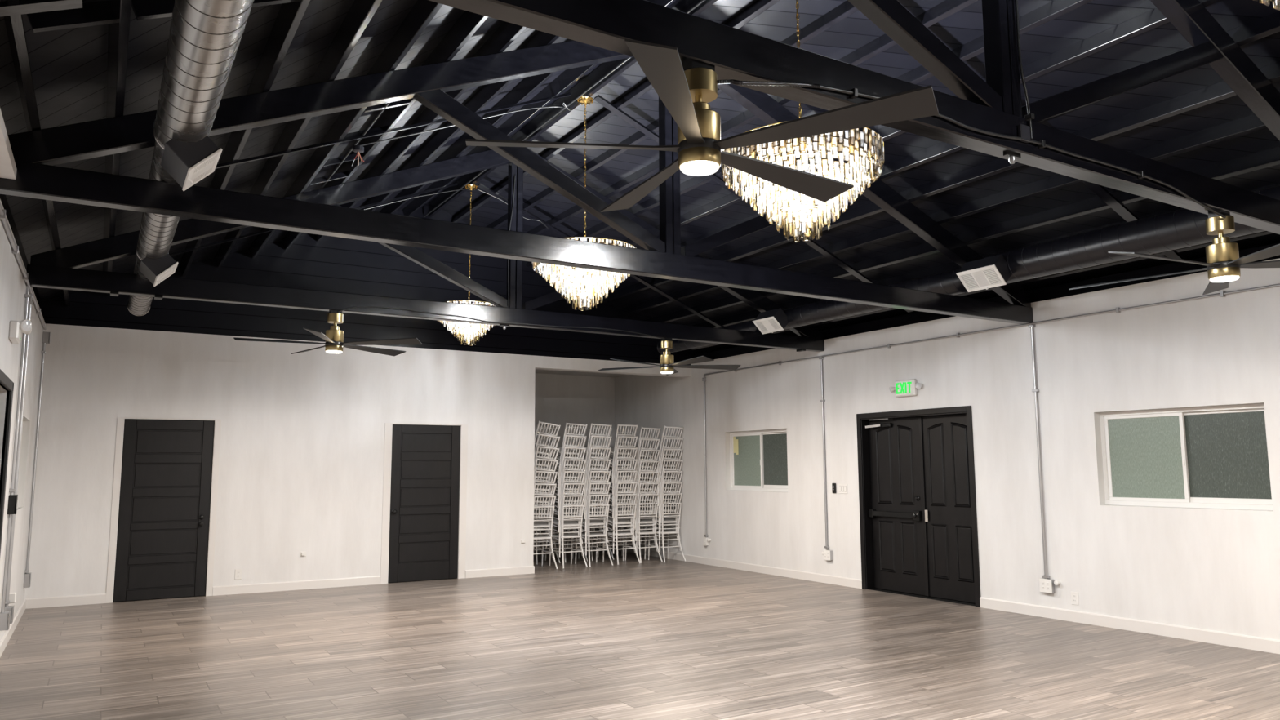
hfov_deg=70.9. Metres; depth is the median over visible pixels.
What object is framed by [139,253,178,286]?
air register
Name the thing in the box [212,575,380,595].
baseboard
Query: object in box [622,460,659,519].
chair
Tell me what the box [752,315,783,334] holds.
grille
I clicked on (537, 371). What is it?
ceiling
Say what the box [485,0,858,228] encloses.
roof purlin
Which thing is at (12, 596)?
outlet box
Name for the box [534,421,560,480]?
chair
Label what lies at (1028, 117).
cable
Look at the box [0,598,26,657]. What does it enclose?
baseboard
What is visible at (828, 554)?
outlet box
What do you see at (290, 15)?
roof purlin
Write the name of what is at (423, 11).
roof purlin
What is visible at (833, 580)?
baseboard
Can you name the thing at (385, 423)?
trim
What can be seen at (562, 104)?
cable
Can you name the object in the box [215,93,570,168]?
strap
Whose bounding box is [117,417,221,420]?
trim
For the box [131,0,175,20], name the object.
roof bridging
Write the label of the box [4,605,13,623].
outlet box
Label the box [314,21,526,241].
roof purlin
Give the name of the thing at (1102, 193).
rafter
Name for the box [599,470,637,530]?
chair
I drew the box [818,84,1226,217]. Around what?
cable
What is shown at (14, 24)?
roof purlin
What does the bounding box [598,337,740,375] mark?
ceiling fan
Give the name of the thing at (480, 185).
strap
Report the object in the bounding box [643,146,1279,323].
roof purlin
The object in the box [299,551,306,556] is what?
wall jack
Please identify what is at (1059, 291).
ceiling beam
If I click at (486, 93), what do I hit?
roof purlin
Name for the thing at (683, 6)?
ceiling beam
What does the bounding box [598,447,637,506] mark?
chair
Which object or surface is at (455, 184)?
strap
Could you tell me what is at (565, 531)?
chair
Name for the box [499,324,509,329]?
clamp
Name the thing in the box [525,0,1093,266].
roof purlin
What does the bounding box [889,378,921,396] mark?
exit sign
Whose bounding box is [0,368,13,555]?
door
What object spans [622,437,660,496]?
chair
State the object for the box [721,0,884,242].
chandelier
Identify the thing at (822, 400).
conduit
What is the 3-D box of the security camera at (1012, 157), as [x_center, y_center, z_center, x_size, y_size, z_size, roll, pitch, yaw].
[1.793,-0.969,4.329,0.100,0.045,0.035,4,-8,-31]
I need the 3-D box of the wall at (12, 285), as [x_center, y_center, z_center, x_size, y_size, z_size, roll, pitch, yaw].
[-2.542,0.776,2.740,0.300,4.050,16.400,4,-8,-31]
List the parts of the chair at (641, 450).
leg, seat, backrest, leg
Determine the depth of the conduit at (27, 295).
7.09 m
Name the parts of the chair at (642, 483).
leg, seat, backrest, leg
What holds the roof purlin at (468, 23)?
attached to the ceiling at (777, 23)
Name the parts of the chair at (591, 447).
leg, seat, backrest, leg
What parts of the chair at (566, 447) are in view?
leg, seat, backrest, leg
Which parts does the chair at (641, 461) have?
leg, seat, backrest, leg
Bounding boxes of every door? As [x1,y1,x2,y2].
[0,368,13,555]
[112,418,214,601]
[387,424,460,582]
[856,405,980,607]
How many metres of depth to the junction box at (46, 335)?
9.57 m
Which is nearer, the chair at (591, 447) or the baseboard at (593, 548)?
the chair at (591, 447)
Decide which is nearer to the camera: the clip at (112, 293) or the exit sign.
the clip at (112, 293)
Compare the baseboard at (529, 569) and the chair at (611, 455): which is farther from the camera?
the chair at (611, 455)
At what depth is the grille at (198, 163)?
4.52 m
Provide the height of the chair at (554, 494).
0.913 m
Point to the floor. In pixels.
(653, 638)
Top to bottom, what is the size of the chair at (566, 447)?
0.920 m
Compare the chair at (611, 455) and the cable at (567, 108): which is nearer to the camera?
the cable at (567, 108)
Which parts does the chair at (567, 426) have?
backrest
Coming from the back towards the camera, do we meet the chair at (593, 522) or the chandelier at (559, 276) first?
the chair at (593, 522)
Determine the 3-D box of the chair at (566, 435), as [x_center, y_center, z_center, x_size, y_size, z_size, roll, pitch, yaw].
[-1.136,1.604,13.636,0.422,0.921,0.641,4,-8,-30]
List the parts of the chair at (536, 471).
leg, seat, backrest, leg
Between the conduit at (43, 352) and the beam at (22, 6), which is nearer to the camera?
the beam at (22, 6)
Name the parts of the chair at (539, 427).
backrest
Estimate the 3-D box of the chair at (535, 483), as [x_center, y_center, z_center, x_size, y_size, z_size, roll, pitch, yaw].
[-1.547,2.279,13.302,0.419,0.924,0.610,4,-8,-30]
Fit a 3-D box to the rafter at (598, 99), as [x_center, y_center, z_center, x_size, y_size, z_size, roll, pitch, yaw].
[1.345,-1.505,9.320,4.088,1.689,0.085,4,-8,-31]
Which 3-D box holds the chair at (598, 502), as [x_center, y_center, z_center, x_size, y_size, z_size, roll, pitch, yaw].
[-0.714,2.750,14.490,0.406,0.912,0.515,4,-8,-31]
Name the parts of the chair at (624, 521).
leg, seat, backrest, leg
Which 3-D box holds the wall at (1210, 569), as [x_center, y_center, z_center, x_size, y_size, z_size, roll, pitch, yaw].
[4.444,1.388,8.271,0.300,4.090,18.770,4,-8,-31]
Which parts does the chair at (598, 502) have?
leg, leg, leg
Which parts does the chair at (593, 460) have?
leg, seat, backrest, leg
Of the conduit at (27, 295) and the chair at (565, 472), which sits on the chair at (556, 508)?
the chair at (565, 472)
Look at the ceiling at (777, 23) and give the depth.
6.87 m
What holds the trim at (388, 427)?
attached to the wall at (302, 445)
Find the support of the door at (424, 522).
in the wall at (302, 445)
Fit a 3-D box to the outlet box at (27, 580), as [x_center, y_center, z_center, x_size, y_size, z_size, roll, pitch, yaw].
[-6.322,2.272,9.272,0.055,0.144,0.114,4,-8,-31]
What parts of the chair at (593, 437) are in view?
backrest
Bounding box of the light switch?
[838,484,847,493]
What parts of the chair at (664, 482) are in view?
seat, leg, backrest, leg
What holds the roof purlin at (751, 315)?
attached to the ceiling at (777, 23)
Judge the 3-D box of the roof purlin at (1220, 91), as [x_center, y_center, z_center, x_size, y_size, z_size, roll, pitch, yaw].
[3.523,-1.725,6.586,0.086,0.132,16.194,4,-8,-31]
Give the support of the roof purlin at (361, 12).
attached to the ceiling at (777, 23)
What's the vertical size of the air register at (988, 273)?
0.287 m
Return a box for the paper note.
[733,436,738,454]
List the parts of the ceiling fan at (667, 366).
blade, blade, blade, blade, blade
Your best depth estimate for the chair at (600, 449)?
14.48 m
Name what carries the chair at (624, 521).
on the chair at (617, 533)
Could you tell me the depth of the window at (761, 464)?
12.77 m
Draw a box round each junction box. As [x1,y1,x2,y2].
[42,331,50,344]
[351,145,364,165]
[1017,124,1031,142]
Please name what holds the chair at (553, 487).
on the chair at (554, 494)
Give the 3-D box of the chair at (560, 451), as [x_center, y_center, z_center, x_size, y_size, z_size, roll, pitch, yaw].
[-1.136,1.428,13.659,0.429,0.922,0.650,4,-8,-32]
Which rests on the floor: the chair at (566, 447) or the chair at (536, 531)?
the chair at (536, 531)
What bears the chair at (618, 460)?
on the chair at (618, 471)
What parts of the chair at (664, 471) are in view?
leg, seat, backrest, leg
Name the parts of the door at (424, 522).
panel, panel, panel, panel, panel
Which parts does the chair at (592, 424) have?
leg, seat, backrest, leg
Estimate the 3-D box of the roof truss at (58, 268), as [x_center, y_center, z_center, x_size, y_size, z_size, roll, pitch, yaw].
[-1.315,-1.342,9.587,8.552,1.986,0.110,4,-8,-31]
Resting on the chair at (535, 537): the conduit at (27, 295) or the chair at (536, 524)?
the chair at (536, 524)
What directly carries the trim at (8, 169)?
attached to the wall at (12, 285)
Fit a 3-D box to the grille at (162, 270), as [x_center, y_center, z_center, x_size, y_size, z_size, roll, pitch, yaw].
[-3.769,-0.679,7.138,0.148,0.139,0.410,4,-8,-31]
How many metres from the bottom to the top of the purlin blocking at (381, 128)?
0.181 m
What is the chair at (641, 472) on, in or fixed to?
on the chair at (642, 483)
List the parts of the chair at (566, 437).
backrest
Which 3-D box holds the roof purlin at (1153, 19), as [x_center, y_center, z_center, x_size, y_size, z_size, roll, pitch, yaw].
[2.876,-2.074,6.238,0.086,0.132,16.194,4,-8,-31]
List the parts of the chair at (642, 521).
leg, seat, backrest, leg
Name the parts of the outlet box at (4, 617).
plate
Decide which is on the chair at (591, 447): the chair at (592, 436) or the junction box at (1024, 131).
the chair at (592, 436)
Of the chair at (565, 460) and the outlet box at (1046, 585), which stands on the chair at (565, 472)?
the chair at (565, 460)
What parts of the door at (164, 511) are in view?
panel, panel, panel, panel, panel, knob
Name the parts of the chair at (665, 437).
leg, seat, backrest, leg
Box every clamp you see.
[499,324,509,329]
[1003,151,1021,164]
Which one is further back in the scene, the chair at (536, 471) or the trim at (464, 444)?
the chair at (536, 471)
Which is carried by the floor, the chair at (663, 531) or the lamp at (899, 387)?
the chair at (663, 531)
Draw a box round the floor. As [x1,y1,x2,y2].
[0,550,1279,719]
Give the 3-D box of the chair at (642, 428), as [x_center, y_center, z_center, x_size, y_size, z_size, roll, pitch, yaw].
[-0.008,1.538,14.327,0.414,0.916,0.651,4,-8,-31]
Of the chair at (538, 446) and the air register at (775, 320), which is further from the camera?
the chair at (538, 446)
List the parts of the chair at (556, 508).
leg, seat, backrest, leg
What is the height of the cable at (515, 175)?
1.410 m
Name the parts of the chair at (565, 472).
leg, seat, backrest, leg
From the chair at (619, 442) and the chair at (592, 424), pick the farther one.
the chair at (619, 442)
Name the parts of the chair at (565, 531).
leg, leg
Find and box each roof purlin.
[0,0,70,306]
[102,0,131,296]
[177,0,310,276]
[213,0,382,266]
[248,0,443,257]
[281,10,488,249]
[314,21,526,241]
[361,30,559,211]
[378,39,573,213]
[402,0,675,216]
[451,0,780,222]
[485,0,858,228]
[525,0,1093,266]
[526,0,978,234]
[570,0,1221,269]
[596,61,1279,305]
[617,113,1266,317]
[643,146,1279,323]
[659,182,1279,340]
[680,10,1279,245]
[680,231,1274,351]
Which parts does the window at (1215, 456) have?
pane, sliding sash, fixed sash, pane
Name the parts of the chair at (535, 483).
seat, backrest, leg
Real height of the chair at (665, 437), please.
0.916 m
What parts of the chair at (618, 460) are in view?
leg, seat, backrest, leg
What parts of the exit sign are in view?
plate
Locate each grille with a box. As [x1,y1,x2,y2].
[153,262,178,286]
[182,148,222,191]
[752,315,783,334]
[955,264,1006,292]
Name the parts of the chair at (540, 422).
leg, seat, backrest, leg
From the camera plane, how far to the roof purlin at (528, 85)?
8.32 m
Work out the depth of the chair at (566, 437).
14.23 m
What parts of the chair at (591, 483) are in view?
leg, seat, backrest, leg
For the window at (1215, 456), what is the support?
in the wall at (1210, 569)
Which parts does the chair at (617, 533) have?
leg, leg, seat, leg, backrest, leg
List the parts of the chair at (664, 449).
leg, seat, backrest, leg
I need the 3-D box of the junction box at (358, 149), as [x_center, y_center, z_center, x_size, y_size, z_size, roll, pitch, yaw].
[-2.301,-1.661,7.341,0.099,0.161,0.098,4,-8,-31]
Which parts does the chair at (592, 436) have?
leg, seat, backrest, leg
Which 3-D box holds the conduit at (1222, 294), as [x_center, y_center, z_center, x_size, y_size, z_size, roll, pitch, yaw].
[5.046,-0.591,7.149,0.032,0.051,15.790,4,-8,-31]
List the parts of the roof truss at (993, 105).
king post, king post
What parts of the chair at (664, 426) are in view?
leg, seat, backrest, leg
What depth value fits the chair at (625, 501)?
14.72 m
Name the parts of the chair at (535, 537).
leg, seat, backrest, leg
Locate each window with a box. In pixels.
[729,428,787,492]
[1099,403,1273,511]
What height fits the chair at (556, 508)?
0.916 m
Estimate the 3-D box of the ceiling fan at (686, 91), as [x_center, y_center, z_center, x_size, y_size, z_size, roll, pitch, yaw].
[0.234,-0.904,3.421,1.670,0.404,1.658,4,-8,-31]
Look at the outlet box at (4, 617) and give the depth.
6.91 m
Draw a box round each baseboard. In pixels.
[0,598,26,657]
[25,593,106,608]
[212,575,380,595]
[465,565,533,577]
[533,544,612,555]
[614,545,862,588]
[979,596,1279,653]
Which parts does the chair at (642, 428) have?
leg, seat, backrest, leg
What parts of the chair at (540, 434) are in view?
leg, seat, backrest, leg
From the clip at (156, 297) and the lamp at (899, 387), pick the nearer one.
the clip at (156, 297)
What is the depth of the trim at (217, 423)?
10.53 m
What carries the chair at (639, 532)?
on the floor
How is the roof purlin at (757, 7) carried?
attached to the ceiling at (777, 23)
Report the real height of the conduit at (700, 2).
0.019 m
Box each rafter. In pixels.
[593,94,914,312]
[979,76,1182,259]
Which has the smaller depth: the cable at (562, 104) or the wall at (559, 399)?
the cable at (562, 104)
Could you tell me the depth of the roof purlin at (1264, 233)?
8.41 m
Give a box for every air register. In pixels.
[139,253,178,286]
[160,135,222,191]
[752,307,788,334]
[955,253,1011,292]
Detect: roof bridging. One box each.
[26,0,115,32]
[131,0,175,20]
[251,0,296,7]
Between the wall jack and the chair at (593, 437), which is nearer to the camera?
the wall jack
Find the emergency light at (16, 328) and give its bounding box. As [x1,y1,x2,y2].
[8,319,31,343]
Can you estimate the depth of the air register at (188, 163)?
4.51 m
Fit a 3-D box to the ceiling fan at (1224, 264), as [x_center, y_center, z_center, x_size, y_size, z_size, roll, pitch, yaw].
[3.375,-0.666,5.286,1.652,0.404,1.674,4,-8,-31]
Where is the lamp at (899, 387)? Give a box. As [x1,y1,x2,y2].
[889,382,921,392]
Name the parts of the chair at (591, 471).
leg, seat, backrest, leg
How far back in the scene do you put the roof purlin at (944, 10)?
7.55 m
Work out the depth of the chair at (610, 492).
14.50 m
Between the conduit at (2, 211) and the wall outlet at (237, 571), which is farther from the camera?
the wall outlet at (237, 571)
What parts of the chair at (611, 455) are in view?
backrest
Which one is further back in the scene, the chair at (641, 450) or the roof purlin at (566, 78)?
the chair at (641, 450)
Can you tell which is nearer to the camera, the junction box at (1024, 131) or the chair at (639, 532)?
the junction box at (1024, 131)
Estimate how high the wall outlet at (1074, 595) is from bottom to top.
0.118 m
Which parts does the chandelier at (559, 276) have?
chain, frame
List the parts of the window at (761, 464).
pane, sliding sash, fixed sash, pane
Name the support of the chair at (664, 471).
on the chair at (664, 482)
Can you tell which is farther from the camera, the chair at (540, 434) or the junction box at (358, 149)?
the chair at (540, 434)
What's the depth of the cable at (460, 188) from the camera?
10.51 m
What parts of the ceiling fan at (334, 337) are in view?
blade, blade, blade, blade, blade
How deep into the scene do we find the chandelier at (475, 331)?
10.62 m
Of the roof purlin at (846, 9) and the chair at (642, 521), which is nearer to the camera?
the roof purlin at (846, 9)
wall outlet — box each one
[234,568,241,579]
[1071,591,1079,604]
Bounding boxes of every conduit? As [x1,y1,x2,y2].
[0,203,46,329]
[0,285,30,613]
[4,293,32,606]
[24,342,45,573]
[321,102,389,186]
[423,0,705,217]
[702,375,708,537]
[703,283,1279,375]
[716,79,819,88]
[818,356,829,548]
[1027,324,1049,578]
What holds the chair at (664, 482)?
on the chair at (666, 520)
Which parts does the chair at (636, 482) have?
leg, seat, backrest, leg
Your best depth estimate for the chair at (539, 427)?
14.00 m
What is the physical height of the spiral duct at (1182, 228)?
0.310 m
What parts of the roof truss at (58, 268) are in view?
king post, king post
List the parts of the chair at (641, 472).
leg, seat, backrest, leg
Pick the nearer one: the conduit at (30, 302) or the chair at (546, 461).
the conduit at (30, 302)
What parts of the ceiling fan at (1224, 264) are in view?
blade, blade, blade, blade, blade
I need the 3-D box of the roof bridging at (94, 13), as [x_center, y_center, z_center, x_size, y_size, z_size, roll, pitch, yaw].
[-2.468,-1.508,3.932,0.364,0.218,0.040,4,-8,-31]
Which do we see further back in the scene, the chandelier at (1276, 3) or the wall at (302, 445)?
the wall at (302, 445)
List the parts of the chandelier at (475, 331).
frame, chain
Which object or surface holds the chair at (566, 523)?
on the chair at (571, 536)
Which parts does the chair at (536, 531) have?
leg, seat, leg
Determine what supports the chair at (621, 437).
on the chair at (618, 448)
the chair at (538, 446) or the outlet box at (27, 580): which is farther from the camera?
the chair at (538, 446)
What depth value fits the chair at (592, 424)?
13.70 m
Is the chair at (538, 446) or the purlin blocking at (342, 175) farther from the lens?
the chair at (538, 446)
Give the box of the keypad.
[831,483,836,493]
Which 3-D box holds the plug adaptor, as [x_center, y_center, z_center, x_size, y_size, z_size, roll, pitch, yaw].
[3.995,2.134,8.602,0.054,0.043,0.044,4,-8,-31]
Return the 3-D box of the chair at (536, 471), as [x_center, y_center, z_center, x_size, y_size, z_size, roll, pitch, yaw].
[-1.547,2.103,13.324,0.436,0.929,0.621,4,-8,-30]
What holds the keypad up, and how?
attached to the wall at (1210, 569)
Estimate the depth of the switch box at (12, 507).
7.02 m
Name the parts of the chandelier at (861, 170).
chain, frame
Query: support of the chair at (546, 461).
on the chair at (546, 473)
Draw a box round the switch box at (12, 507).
[7,494,17,514]
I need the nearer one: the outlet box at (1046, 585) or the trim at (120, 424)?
the outlet box at (1046, 585)
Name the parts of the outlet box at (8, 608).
plate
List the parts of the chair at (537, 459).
leg, seat, backrest, leg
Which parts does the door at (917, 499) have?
closer arm, raised panel, raised panel, raised panel, raised panel, knob, strike plate, raised panel, raised panel, raised panel, raised panel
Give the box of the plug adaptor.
[1053,580,1060,585]
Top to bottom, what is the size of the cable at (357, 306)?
0.091 m
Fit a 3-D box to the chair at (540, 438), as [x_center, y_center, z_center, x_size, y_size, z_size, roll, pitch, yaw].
[-1.585,1.694,14.201,0.407,0.914,0.634,4,-8,-31]
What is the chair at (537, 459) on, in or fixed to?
on the chair at (536, 471)
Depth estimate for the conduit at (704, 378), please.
13.72 m
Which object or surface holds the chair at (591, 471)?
on the chair at (591, 483)
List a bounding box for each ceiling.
[0,0,1279,354]
[535,368,627,377]
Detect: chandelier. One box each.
[437,183,495,345]
[531,95,635,311]
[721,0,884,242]
[1253,0,1279,10]
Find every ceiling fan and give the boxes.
[233,310,422,355]
[465,38,938,212]
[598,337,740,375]
[1068,210,1279,295]
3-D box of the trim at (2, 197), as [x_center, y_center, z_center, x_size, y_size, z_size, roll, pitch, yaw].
[-2.499,-1.320,2.904,0.260,0.150,16.200,4,-8,-31]
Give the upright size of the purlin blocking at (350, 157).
0.181 m
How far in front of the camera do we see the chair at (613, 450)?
13.95 m
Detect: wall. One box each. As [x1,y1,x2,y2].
[0,199,45,641]
[25,203,698,599]
[534,373,614,548]
[614,257,1279,639]
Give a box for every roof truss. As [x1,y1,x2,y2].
[0,40,1033,324]
[26,146,824,351]
[428,0,1279,234]
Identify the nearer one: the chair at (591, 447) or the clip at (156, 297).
the clip at (156, 297)
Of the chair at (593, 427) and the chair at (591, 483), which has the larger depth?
the chair at (593, 427)
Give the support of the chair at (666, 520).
on the chair at (663, 531)
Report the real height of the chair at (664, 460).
0.915 m
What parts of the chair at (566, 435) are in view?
leg, seat, backrest, leg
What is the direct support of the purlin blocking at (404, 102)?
attached to the roof purlin at (468, 23)
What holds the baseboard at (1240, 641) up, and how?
attached to the wall at (1210, 569)
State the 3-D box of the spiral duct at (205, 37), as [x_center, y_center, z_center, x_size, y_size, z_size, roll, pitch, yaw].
[-1.456,-1.365,3.130,0.261,0.261,14.907,4,-8,-31]
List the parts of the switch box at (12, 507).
plate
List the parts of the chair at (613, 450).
leg, seat, backrest, leg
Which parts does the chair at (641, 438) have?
leg, seat, backrest, leg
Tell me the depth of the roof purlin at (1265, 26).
7.47 m
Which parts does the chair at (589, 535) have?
leg, leg, seat, leg, backrest, leg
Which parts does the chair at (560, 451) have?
leg, seat, backrest, leg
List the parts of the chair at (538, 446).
leg, seat, backrest, leg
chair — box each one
[533,457,558,521]
[533,461,557,515]
[533,470,557,533]
[533,473,557,529]
[533,482,556,536]
[533,487,557,540]
[533,493,556,553]
[533,495,555,558]
[533,505,557,568]
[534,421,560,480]
[534,433,560,493]
[534,445,559,505]
[534,503,560,564]
[536,426,558,456]
[537,437,558,467]
[545,458,586,519]
[545,470,586,532]
[545,482,585,545]
[545,494,585,557]
[546,422,587,483]
[549,434,586,495]
[549,504,587,568]
[550,446,586,507]
[551,503,587,562]
[555,426,586,456]
[564,437,586,466]
[570,435,611,494]
[571,422,612,483]
[571,446,611,506]
[571,470,611,531]
[571,482,610,543]
[572,458,610,519]
[572,493,610,555]
[574,492,610,550]
[574,504,613,566]
[577,426,612,456]
[577,502,613,560]
[583,437,612,470]
[590,448,610,490]
[598,423,637,483]
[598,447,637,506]
[598,481,637,542]
[599,435,637,494]
[599,458,637,518]
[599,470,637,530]
[599,493,636,554]
[599,501,633,550]
[602,503,640,564]
[602,512,637,559]
[609,431,635,471]
[610,442,635,493]
[620,493,659,551]
[621,426,660,484]
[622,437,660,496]
[622,448,660,507]
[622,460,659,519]
[622,471,659,529]
[622,482,659,541]
[624,502,662,563]
[643,425,683,483]
[643,436,683,494]
[643,448,683,506]
[643,459,683,517]
[644,470,683,528]
[644,481,682,540]
[644,493,682,552]
[648,502,685,562]
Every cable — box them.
[338,306,665,338]
[359,102,566,146]
[363,188,465,209]
[477,188,547,227]
[507,175,515,306]
[563,102,579,111]
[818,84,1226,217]
[1014,0,1034,139]
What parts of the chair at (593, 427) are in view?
backrest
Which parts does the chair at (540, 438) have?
backrest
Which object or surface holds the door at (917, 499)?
in the wall at (1210, 569)
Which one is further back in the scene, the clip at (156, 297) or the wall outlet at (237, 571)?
the wall outlet at (237, 571)
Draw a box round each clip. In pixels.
[110,291,118,296]
[154,294,163,299]
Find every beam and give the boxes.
[0,0,82,16]
[428,0,717,217]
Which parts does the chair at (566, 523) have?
leg, seat, backrest, leg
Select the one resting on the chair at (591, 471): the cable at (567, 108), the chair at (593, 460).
the chair at (593, 460)
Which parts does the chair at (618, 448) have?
leg, seat, backrest, leg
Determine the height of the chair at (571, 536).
0.912 m
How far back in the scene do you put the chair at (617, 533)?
13.81 m
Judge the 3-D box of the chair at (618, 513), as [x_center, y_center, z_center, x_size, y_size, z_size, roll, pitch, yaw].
[-0.328,2.776,14.720,0.406,0.912,0.515,4,-8,-31]
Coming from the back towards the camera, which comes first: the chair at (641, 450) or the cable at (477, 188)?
the chair at (641, 450)
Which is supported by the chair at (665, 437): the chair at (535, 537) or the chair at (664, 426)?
the chair at (664, 426)
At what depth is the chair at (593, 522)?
13.62 m
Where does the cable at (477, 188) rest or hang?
attached to the strap at (480, 185)
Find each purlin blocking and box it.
[309,171,347,185]
[323,152,364,166]
[343,126,384,138]
[363,98,409,112]
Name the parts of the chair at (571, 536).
leg, leg, seat, leg, backrest, leg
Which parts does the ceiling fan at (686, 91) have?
blade, blade, blade, blade, blade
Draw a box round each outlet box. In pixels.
[0,610,10,631]
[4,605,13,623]
[8,592,16,603]
[23,572,31,587]
[702,537,708,546]
[823,550,832,560]
[1039,577,1054,593]
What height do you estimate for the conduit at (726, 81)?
0.101 m
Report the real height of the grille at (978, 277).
0.167 m
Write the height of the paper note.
0.265 m
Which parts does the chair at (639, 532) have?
leg, leg, seat, leg, backrest, leg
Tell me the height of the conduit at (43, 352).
2.400 m
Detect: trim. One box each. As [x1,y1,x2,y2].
[0,108,17,179]
[0,194,44,319]
[105,417,124,603]
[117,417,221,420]
[205,420,221,595]
[380,423,392,584]
[385,422,467,425]
[457,425,467,578]
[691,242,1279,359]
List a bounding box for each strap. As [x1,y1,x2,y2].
[168,182,457,256]
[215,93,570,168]
[477,182,722,328]
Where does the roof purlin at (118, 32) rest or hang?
attached to the ceiling at (777, 23)
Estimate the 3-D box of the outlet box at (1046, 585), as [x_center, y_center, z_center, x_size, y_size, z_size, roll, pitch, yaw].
[3.936,2.182,8.689,0.054,0.129,0.134,4,-8,-31]
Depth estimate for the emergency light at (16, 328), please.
6.32 m
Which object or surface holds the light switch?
attached to the wall at (1210, 569)
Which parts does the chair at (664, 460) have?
leg, seat, backrest, leg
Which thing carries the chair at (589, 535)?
on the floor
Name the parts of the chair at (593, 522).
leg, seat, backrest, leg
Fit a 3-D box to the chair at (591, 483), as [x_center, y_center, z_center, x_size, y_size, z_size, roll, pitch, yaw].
[-0.754,2.332,13.774,0.406,0.915,0.604,4,-8,-31]
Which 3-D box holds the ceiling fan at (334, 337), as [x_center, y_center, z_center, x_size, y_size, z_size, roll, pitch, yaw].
[-2.932,-0.269,8.512,1.649,0.404,1.676,4,-8,-31]
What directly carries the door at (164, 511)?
in the wall at (302, 445)
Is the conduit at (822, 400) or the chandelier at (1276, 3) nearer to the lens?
the chandelier at (1276, 3)
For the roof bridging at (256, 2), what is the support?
attached to the roof purlin at (290, 15)
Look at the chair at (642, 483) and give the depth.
14.05 m
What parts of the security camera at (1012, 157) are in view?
plate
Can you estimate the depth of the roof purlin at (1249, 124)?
7.90 m
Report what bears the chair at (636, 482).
on the chair at (624, 521)
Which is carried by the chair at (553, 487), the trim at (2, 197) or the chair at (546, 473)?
the chair at (546, 473)
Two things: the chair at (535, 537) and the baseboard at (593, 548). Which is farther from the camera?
the baseboard at (593, 548)
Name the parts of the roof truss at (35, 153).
king post, king post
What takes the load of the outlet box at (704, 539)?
attached to the wall at (1210, 569)
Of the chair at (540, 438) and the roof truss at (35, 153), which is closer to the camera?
the roof truss at (35, 153)
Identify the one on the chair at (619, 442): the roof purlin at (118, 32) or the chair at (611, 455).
the chair at (611, 455)
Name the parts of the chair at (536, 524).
seat, backrest, leg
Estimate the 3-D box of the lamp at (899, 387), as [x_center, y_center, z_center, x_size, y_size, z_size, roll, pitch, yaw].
[3.053,0.318,10.346,0.080,0.083,0.472,4,-8,-31]
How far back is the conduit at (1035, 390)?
8.85 m
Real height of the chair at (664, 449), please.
0.915 m
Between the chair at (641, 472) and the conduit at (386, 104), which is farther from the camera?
the chair at (641, 472)
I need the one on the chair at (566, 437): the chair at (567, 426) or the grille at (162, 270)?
the chair at (567, 426)
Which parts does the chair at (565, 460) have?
leg, seat, backrest, leg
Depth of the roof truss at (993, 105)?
4.18 m
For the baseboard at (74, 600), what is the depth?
9.69 m
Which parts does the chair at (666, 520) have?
seat, leg, backrest, leg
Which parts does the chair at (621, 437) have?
leg, seat, backrest, leg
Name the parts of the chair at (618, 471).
leg, seat, backrest, leg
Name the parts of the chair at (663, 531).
leg, leg, seat, leg, backrest, leg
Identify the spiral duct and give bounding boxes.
[127,0,253,315]
[657,185,1279,354]

